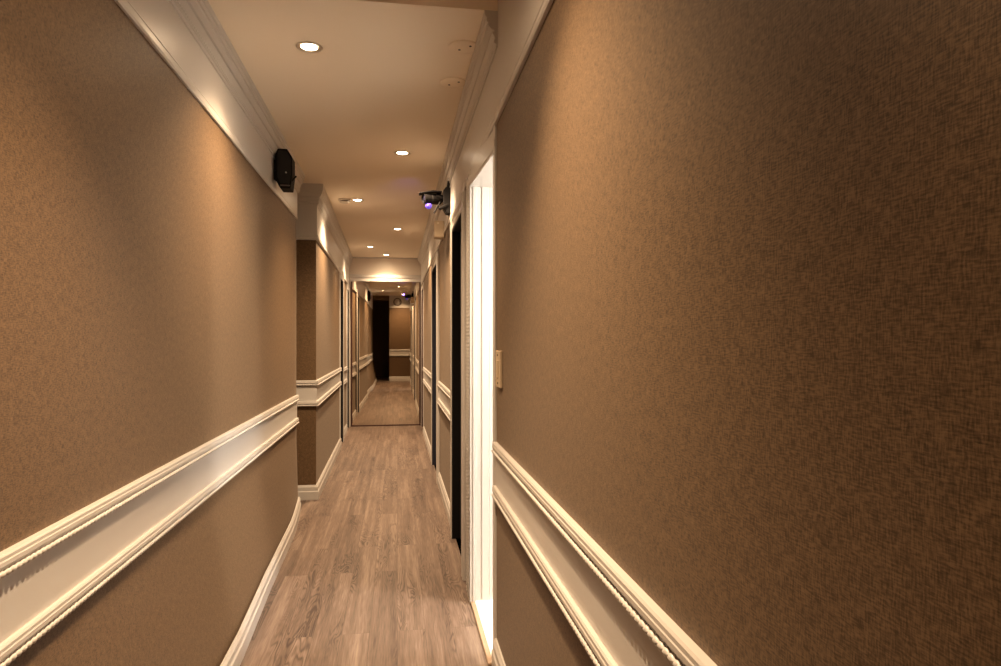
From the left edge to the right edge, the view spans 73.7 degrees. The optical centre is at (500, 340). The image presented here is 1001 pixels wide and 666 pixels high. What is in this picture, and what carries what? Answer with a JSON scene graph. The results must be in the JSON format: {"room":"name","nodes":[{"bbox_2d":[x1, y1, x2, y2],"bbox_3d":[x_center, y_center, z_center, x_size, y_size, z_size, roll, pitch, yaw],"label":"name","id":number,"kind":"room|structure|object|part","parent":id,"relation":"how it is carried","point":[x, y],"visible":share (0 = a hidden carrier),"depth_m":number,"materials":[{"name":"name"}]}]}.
{"room":"hallway","nodes":[
{"label":"hallway","id":0,"kind":"room"},
{"bbox_2d":[0,0,345,665],"bbox_3d":[-1.736,-0.030,4.660,0.790,2.560,10.340,0,0,-9],"label":"wall","id":1,"kind":"structure","parent":0,"point":[158,297],"depth_m":1.88,"materials":[{"name":"paint"}]},
{"bbox_2d":[0,395,298,665],"bbox_3d":[-1.081,0.500,2.251,0.025,0.210,5.380,0,0,-9],"label":"trim","id":2,"kind":"structure","parent":1,"relation":"attached to","point":[46,575],"depth_m":1.69,"materials":[{"name":"grey paint"}]},
{"bbox_2d":[114,0,297,218],"bbox_3d":[-1.087,-1.102,2.251,0.013,0.416,5.380,0,0,-9],"label":"trim","id":3,"kind":"structure","parent":1,"relation":"attached to","point":[157,21],"depth_m":2.49,"materials":[{"name":"grey paint"}]},
{"bbox_2d":[169,0,304,192],"bbox_3d":[-1.210,-1.163,3.213,0.058,0.135,3.520,0,0,-9],"label":"trim","id":4,"kind":"structure","parent":1,"relation":"attached to","point":[198,16],"depth_m":2.84,"materials":[{"name":"grey paint"}]},
{"bbox_2d":[220,424,347,665],"bbox_3d":[-1.638,1.192,4.553,0.653,0.115,9.382,0,0,-9],"label":"baseboard","id":5,"kind":"structure","parent":1,"relation":"attached to","point":[236,652],"depth_m":3.40,"materials":[{"name":"grey paint"}]},
{"bbox_2d":[274,149,296,192],"bbox_3d":[-1.287,-1.022,4.005,0.133,0.234,0.132,0,0,-9],"label":"wall speaker","id":6,"kind":"object","parent":1,"relation":"attached to","point":[284,164],"visible":1,"depth_m":3.95,"materials":[{"name":"black plastic"}]},
{"bbox_2d":[277,150,290,183],"bbox_3d":[-1.281,-1.030,3.950,0.076,0.194,0.010,0,0,-9],"label":"grille","id":7,"kind":"object","parent":6,"relation":"attached to","point":[283,156],"depth_m":3.95,"materials":[{"name":"black"}]},
{"bbox_2d":[296,367,341,406],"bbox_3d":[-1.948,0.412,6.513,0.638,0.205,2.653,0,0,-9],"label":"trim","id":8,"kind":"structure","parent":1,"relation":"attached to","point":[310,392],"depth_m":5.26,"materials":[{"name":"grey paint"}]},
{"bbox_2d":[296,205,349,285],"bbox_3d":[-2.096,-1.013,7.463,0.634,0.434,4.569,0,0,-9],"label":"trim","id":9,"kind":"structure","parent":1,"relation":"attached to","point":[310,224],"depth_m":5.38,"materials":[{"name":"grey paint"}]},
{"bbox_2d":[297,183,352,267],"bbox_3d":[-2.074,-1.147,7.447,0.674,0.165,4.609,0,0,-9],"label":"trim","id":10,"kind":"structure","parent":1,"relation":"attached to","point":[310,194],"depth_m":5.65,"materials":[{"name":"grey paint"}]},
{"bbox_2d":[339,267,343,441],"bbox_3d":[-1.973,0.195,8.053,0.122,2.110,0.640,0,0,-9],"label":"door","id":11,"kind":"structure","parent":1,"relation":"in","point":[341,278],"depth_m":8.25,"materials":[{"name":"grey paint"}]},
{"bbox_2d":[344,366,347,383],"bbox_3d":[-2.054,0.455,8.810,0.025,0.210,0.840,0,0,-9],"label":"trim","id":12,"kind":"structure","parent":1,"relation":"attached to","point":[346,367],"depth_m":8.99,"materials":[{"name":"grey paint"}]},
{"bbox_2d":[346,283,349,427],"bbox_3d":[-2.220,0.225,9.462,0.124,2.050,0.480,0,0,-9],"label":"door","id":13,"kind":"structure","parent":1,"relation":"in","point":[347,285],"depth_m":9.63,"materials":[{"name":"grey paint"}]},
{"bbox_2d":[208,0,497,257],"bbox_3d":[-0.968,-1.390,3.716,2.020,0.320,12.440,0,0,-9],"label":"ceiling","id":14,"kind":"structure","parent":0,"point":[373,91],"depth_m":3.30,"materials":[{"name":"beige paint"}]},
{"bbox_2d":[296,41,321,53],"bbox_3d":[-0.800,-1.228,2.791,0.108,0.009,0.108,0,0,-9],"label":"recessed light","id":15,"kind":"object","parent":14,"relation":"in","point":[306,45],"visible":1,"depth_m":2.79,"materials":[{"name":"silver metal"}]},
{"bbox_2d":[338,198,350,203],"bbox_3d":[-1.355,-1.212,5.791,0.104,0.036,0.104,0,0,-9],"label":"smoke detector","id":16,"kind":"object","parent":14,"relation":"attached to","point":[341,200],"visible":1,"depth_m":5.76,"materials":[{"name":"beige plastic"}]},
{"bbox_2d":[351,199,363,201],"bbox_3d":[-1.248,-1.228,5.818,0.108,0.009,0.108,0,0,-9],"label":"recessed light","id":17,"kind":"object","parent":14,"relation":"in","point":[354,200],"visible":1,"depth_m":5.82,"materials":[{"name":"silver metal"}]},
{"bbox_2d":[394,151,410,155],"bbox_3d":[-0.642,-1.228,4.363,0.108,0.009,0.108,0,0,-9],"label":"recessed light","id":18,"kind":"object","parent":14,"relation":"in","point":[400,153],"visible":1,"depth_m":4.36,"materials":[{"name":"silver metal"}]},
{"bbox_2d":[440,77,464,87],"bbox_3d":[-0.225,-1.225,3.173,0.124,0.009,0.124,0,0,-9],"label":"cover plate","id":19,"kind":"object","parent":14,"relation":"attached to","point":[450,82],"visible":0.97,"depth_m":3.16,"materials":[{"name":"beige paint"}]},
{"bbox_2d":[449,40,475,53],"bbox_3d":[-0.152,-1.225,2.789,0.128,0.009,0.128,0,0,-9],"label":"cover plate","id":20,"kind":"object","parent":14,"relation":"attached to","point":[459,46],"visible":0.91,"depth_m":2.77,"materials":[{"name":"beige paint"}]},
{"bbox_2d":[240,425,492,665],"bbox_3d":[-0.311,1.274,3.817,3.350,0.072,12.440,0,0,-9],"label":"floor","id":21,"kind":"structure","parent":0,"point":[369,574],"depth_m":3.53,"materials":[{"name":"brown wood"}]},
{"bbox_2d":[349,258,420,425],"bbox_3d":[-1.819,0.010,9.848,1.910,2.480,0.060,0,0,-9],"label":"wall","id":22,"kind":"structure","parent":0,"point":[358,265],"depth_m":9.82,"materials":[{"name":"beige paint"}]},
{"bbox_2d":[349,257,420,281],"bbox_3d":[-1.692,-1.052,9.820,1.052,0.355,0.034,0,0,-9],"label":"trim","id":23,"kind":"structure","parent":22,"relation":"attached to","point":[352,277],"depth_m":9.81,"materials":[{"name":"grey paint"}]},
{"bbox_2d":[351,281,420,426],"bbox_3d":[-1.685,0.189,9.826,1.012,2.123,0.024,0,0,-9],"label":"wall mirror","id":24,"kind":"object","parent":22,"relation":"attached to","point":[385,316],"visible":1,"depth_m":9.82,"materials":[{"name":"clear mirror"}]},
{"bbox_3d":[-2.175,0.190,9.750,0.020,2.120,0.024,0,0,-9],"label":"frame","id":25,"kind":"part","parent":24,"relation":"part of","materials":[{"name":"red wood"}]},
{"bbox_3d":[-1.686,1.241,9.829,0.972,0.018,0.018,0,0,-9],"label":"rail","id":26,"kind":"part","parent":24,"relation":"part of","materials":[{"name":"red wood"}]},
{"bbox_3d":[-1.195,0.190,9.902,0.020,2.120,0.024,0,0,-9],"label":"frame","id":27,"kind":"part","parent":24,"relation":"part of","materials":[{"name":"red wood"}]},
{"bbox_2d":[421,0,1000,665],"bbox_3d":[-0.243,-0.030,4.890,0.308,2.560,10.340,0,0,-9],"label":"wall","id":28,"kind":"structure","parent":0,"point":[749,251],"depth_m":0.70,"materials":[{"name":"paint"}]},
{"bbox_2d":[421,282,423,426],"bbox_3d":[-1.044,0.230,9.401,0.122,2.040,0.820,0,0,-9],"label":"door","id":29,"kind":"structure","parent":28,"relation":"in","point":[422,287],"depth_m":9.60,"materials":[{"name":"grey paint"}]},
{"bbox_2d":[423,367,430,392],"bbox_3d":[-0.867,0.450,7.900,0.025,0.200,2.180,0,0,-9],"label":"trim","id":30,"kind":"structure","parent":28,"relation":"attached to","point":[427,375],"depth_m":7.90,"materials":[{"name":"grey paint"}]},
{"bbox_2d":[419,181,450,215],"bbox_3d":[-0.454,-1.005,4.623,0.220,0.260,0.119,0,0,-9],"label":"security camera","id":31,"kind":"object","parent":28,"relation":"attached to","point":[430,197],"visible":0.99,"depth_m":4.59,"materials":[{"name":"black plastic"}]},
{"bbox_2d":[425,203,431,208],"bbox_3d":[-0.496,-0.929,4.598,0.048,0.038,0.048,0,0,-9],"label":"lamp","id":32,"kind":"object","parent":31,"relation":"attached to","point":[428,205],"depth_m":4.58,"materials":[{"name":"purple"}]},
{"bbox_2d":[419,190,441,195],"bbox_3d":[-0.485,-1.023,4.615,0.155,0.022,0.090,0,0,-9],"label":"hood","id":33,"kind":"object","parent":31,"relation":"attached to","point":[432,192],"depth_m":4.59,"materials":[{"name":"black plastic"}]},
{"bbox_3d":[-0.401,-1.052,4.633,0.110,0.164,0.044,0,0,-20],"label":"support arm","id":34,"kind":"part","parent":31,"relation":"part of","materials":[{"name":"black plastic"}]},
{"bbox_2d":[431,251,439,481],"bbox_3d":[-0.567,0.230,6.338,0.134,2.040,1.000,0,0,-9],"label":"door","id":35,"kind":"structure","parent":28,"relation":"in","point":[435,265],"depth_m":6.73,"materials":[{"name":"grey paint"}]},
{"bbox_2d":[434,221,443,238],"bbox_3d":[-0.481,-0.870,5.233,0.078,0.130,0.109,0,0,-9],"label":"junction box","id":36,"kind":"object","parent":28,"relation":"attached to","point":[438,225],"visible":1,"depth_m":5.18,"materials":[{"name":"beige plastic"}]},
{"bbox_2d":[437,381,449,420],"bbox_3d":[-0.422,0.448,5.075,0.025,0.195,1.540,0,0,-9],"label":"trim","id":37,"kind":"structure","parent":28,"relation":"attached to","point":[443,402],"depth_m":5.10,"materials":[{"name":"grey paint"}]},
{"bbox_2d":[418,10,497,266],"bbox_3d":[-0.618,-1.163,6.198,0.060,0.135,7.520,0,0,-9],"label":"trim","id":38,"kind":"structure","parent":28,"relation":"attached to","point":[486,46],"depth_m":3.22,"materials":[{"name":"grey paint"}]},
{"bbox_2d":[450,190,466,580],"bbox_3d":[-0.189,0.233,3.904,0.146,2.035,0.845,0,0,-9],"label":"door","id":39,"kind":"structure","parent":28,"relation":"in","point":[458,222],"depth_m":4.22,"materials":[{"name":"grey paint"}]},
{"bbox_2d":[421,0,506,284],"bbox_3d":[-0.582,-1.057,6.123,0.016,0.446,7.680,0,0,-9],"label":"trim","id":40,"kind":"structure","parent":28,"relation":"attached to","point":[491,104],"depth_m":2.95,"materials":[{"name":"grey paint"}]},
{"bbox_2d":[423,427,505,665],"bbox_3d":[-0.310,1.198,4.369,0.027,0.105,9.330,0,0,-9],"label":"baseboard","id":41,"kind":"structure","parent":28,"relation":"attached to","point":[497,657],"depth_m":4.78,"materials":[{"name":"grey paint"}]},
{"bbox_2d":[466,124,496,664],"bbox_3d":[0.045,0.200,2.960,0.327,2.100,0.747,0,0,-9],"label":"door","id":42,"kind":"structure","parent":28,"relation":"in","point":[481,184],"depth_m":3.19,"materials":[{"name":"grey paint"}]},
{"bbox_2d":[496,350,502,387],"bbox_3d":[-0.007,0.104,2.478,0.014,0.136,0.110,0,0,-9],"label":"light switch","id":43,"kind":"object","parent":28,"relation":"attached to","point":[499,354],"visible":1,"depth_m":2.44,"materials":[{"name":"beige plastic"}]},
{"bbox_2d":[503,0,553,101],"bbox_3d":[0.215,-1.072,1.045,0.015,0.476,2.600,0,0,-9],"label":"trim","id":44,"kind":"structure","parent":28,"relation":"attached to","point":[524,19],"depth_m":2.05,"materials":[{"name":"grey paint"}]},
{"bbox_2d":[491,442,716,665],"bbox_3d":[0.192,0.493,1.165,0.025,0.210,2.845,0,0,-9],"label":"trim","id":45,"kind":"structure","parent":28,"relation":"attached to","point":[615,621],"depth_m":1.30,"materials":[{"name":"grey paint"}]}
]}

